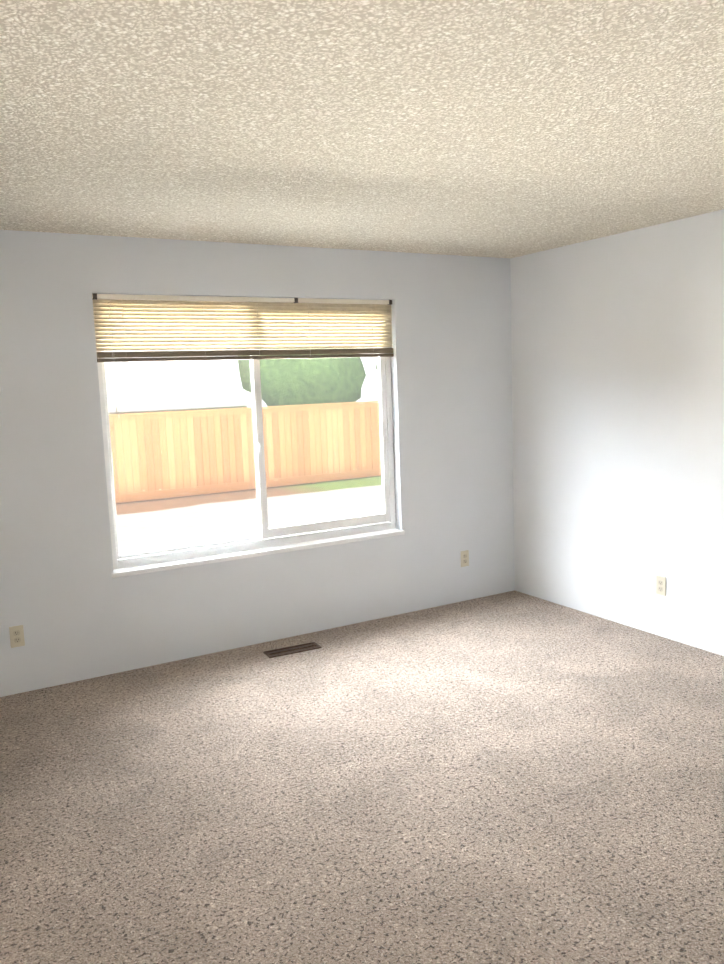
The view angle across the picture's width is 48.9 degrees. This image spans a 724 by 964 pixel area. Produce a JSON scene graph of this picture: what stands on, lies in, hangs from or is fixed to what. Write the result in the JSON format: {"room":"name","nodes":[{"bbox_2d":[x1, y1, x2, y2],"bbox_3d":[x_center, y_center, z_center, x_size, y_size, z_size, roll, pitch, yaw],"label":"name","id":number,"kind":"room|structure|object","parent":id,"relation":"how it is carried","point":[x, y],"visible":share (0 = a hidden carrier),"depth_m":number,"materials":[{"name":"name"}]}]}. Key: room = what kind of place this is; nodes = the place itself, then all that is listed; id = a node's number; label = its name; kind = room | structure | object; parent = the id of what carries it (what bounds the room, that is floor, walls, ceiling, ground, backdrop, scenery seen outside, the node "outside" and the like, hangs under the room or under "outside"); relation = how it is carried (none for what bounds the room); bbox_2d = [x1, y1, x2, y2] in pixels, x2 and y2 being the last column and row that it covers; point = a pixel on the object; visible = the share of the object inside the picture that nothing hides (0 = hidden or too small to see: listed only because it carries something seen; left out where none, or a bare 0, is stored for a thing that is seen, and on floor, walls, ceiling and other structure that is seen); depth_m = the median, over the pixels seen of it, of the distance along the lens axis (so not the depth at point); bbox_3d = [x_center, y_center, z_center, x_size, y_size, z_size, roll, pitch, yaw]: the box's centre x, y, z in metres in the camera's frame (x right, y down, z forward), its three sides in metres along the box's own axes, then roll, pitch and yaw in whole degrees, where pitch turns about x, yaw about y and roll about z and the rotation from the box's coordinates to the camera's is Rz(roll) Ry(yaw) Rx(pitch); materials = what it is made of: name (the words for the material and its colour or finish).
{"room":"empty bedroom","nodes":[
{"label":"empty bedroom","id":0,"kind":"room"},
{"bbox_2d":[0,230,514,696],"bbox_3d":[-1.214,-0.150,4.622,5.555,2.440,0.140,-6,8,-29],"label":"wall","id":1,"kind":"structure","parent":0,"point":[73,607],"depth_m":4.78,"materials":[{"name":"paint"}]},
{"bbox_2d":[9,625,24,647],"bbox_3d":[-1.852,0.829,4.272,0.070,0.115,0.008,-6,8,-29],"label":"electrical outlet","id":2,"kind":"object","parent":1,"relation":"attached to","point":[16,633],"visible":1,"depth_m":4.27,"materials":[{"name":"beige plastic"}]},
{"bbox_2d":[94,326,395,569],"bbox_3d":[-0.642,-0.355,4.959,1.933,1.548,0.086,-6,8,-29],"label":"window","id":3,"kind":"structure","parent":1,"relation":"in","point":[306,532],"depth_m":4.99,"materials":[{"name":"white plastic"}]},
{"bbox_2d":[92,293,393,417],"bbox_3d":[-0.627,-0.780,4.851,1.927,0.678,0.036,-6,8,-29],"label":"window blind","id":4,"kind":"object","parent":3,"relation":"attached to","point":[127,327],"visible":0.9,"depth_m":4.76,"materials":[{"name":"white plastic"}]},
{"bbox_2d":[112,529,404,577],"bbox_3d":[-0.580,0.433,5.000,1.959,0.028,0.093,-6,8,-29],"label":"window sill","id":5,"kind":"structure","parent":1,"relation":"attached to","point":[130,571],"depth_m":4.91,"materials":[{"name":"white paint"}]},
{"bbox_2d":[461,550,468,566],"bbox_3d":[0.741,0.552,5.736,0.070,0.115,0.008,-6,8,-29],"label":"electrical outlet","id":6,"kind":"object","parent":1,"relation":"attached to","point":[464,558],"visible":1,"depth_m":5.73,"materials":[{"name":"beige plastic"}]},
{"bbox_2d":[0,590,723,963],"bbox_3d":[0.308,1.387,2.221,5.875,0.120,6.395,-6,8,-29],"label":"floor","id":7,"kind":"structure","parent":0,"point":[514,776],"depth_m":3.07,"materials":[{"name":"carpet"}]},
{"bbox_2d":[263,642,321,657],"bbox_3d":[-0.422,1.018,4.838,0.335,0.011,0.115,-6,8,-26],"label":"air vent register","id":8,"kind":"object","parent":7,"relation":"on","point":[291,650],"visible":1,"depth_m":4.83,"materials":[{"name":"brown metal"}]},
{"bbox_2d":[0,0,723,257],"bbox_3d":[0.214,-1.151,1.901,5.875,0.120,6.395,-6,8,-29],"label":"ceiling","id":9,"kind":"structure","parent":0,"point":[499,128],"depth_m":2.57,"materials":[{"name":"white paint"}]},
{"bbox_2d":[510,209,723,655],"bbox_3d":[2.608,-0.136,3.386,0.140,2.440,6.075,-6,8,-29],"label":"wall","id":10,"kind":"structure","parent":0,"point":[617,341],"depth_m":4.93,"materials":[{"name":"paint"}]},
{"bbox_2d":[656,575,665,595],"bbox_3d":[1.805,0.627,4.805,0.008,0.115,0.070,-6,8,-29],"label":"outlet","id":11,"kind":"object","parent":10,"relation":"attached to","point":[662,587],"visible":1,"depth_m":4.80,"materials":[{"name":"beige plastic"}]},
{"label":"outside","id":12,"kind":"structure","parent":0,"visible":0},
{"bbox_2d":[114,449,390,569],"bbox_3d":[-7.404,-1.618,33.004,100.000,0.200,55.264,-6,8,-29],"label":"ground","id":13,"kind":"structure","parent":12,"point":[171,509],"depth_m":13.71,"materials":[{"name":"white concrete"}]},
{"bbox_2d":[238,349,251,392],"bbox_3d":[-2.297,-4.005,28.832,4.323,5.203,4.442,-6,8,-29],"label":"tree","id":14,"kind":"object","parent":13,"relation":"on","point":[243,375],"depth_m":27.91,"materials":[{"name":"green plant"}]},
{"bbox_2d":[109,401,381,502],"bbox_3d":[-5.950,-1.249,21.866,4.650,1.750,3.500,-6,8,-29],"label":"fence","id":15,"kind":"object","parent":13,"relation":"on","point":[172,410],"depth_m":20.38,"materials":[{"name":"brown wood"}]},
{"bbox_2d":[106,375,251,412],"bbox_3d":[-5.993,-2.429,21.717,5.150,0.870,4.000,-6,8,-29],"label":"shed roof","id":16,"kind":"structure","parent":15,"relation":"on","point":[159,394],"depth_m":20.87,"materials":[{"name":"white"}]},
{"bbox_2d":[259,348,365,405],"bbox_3d":[-1.593,-2.680,23.347,3.405,3.898,3.271,-6,8,-29],"label":"tree","id":17,"kind":"object","parent":13,"relation":"on","point":[310,376],"depth_m":22.06,"materials":[{"name":"green plant"}]}
]}

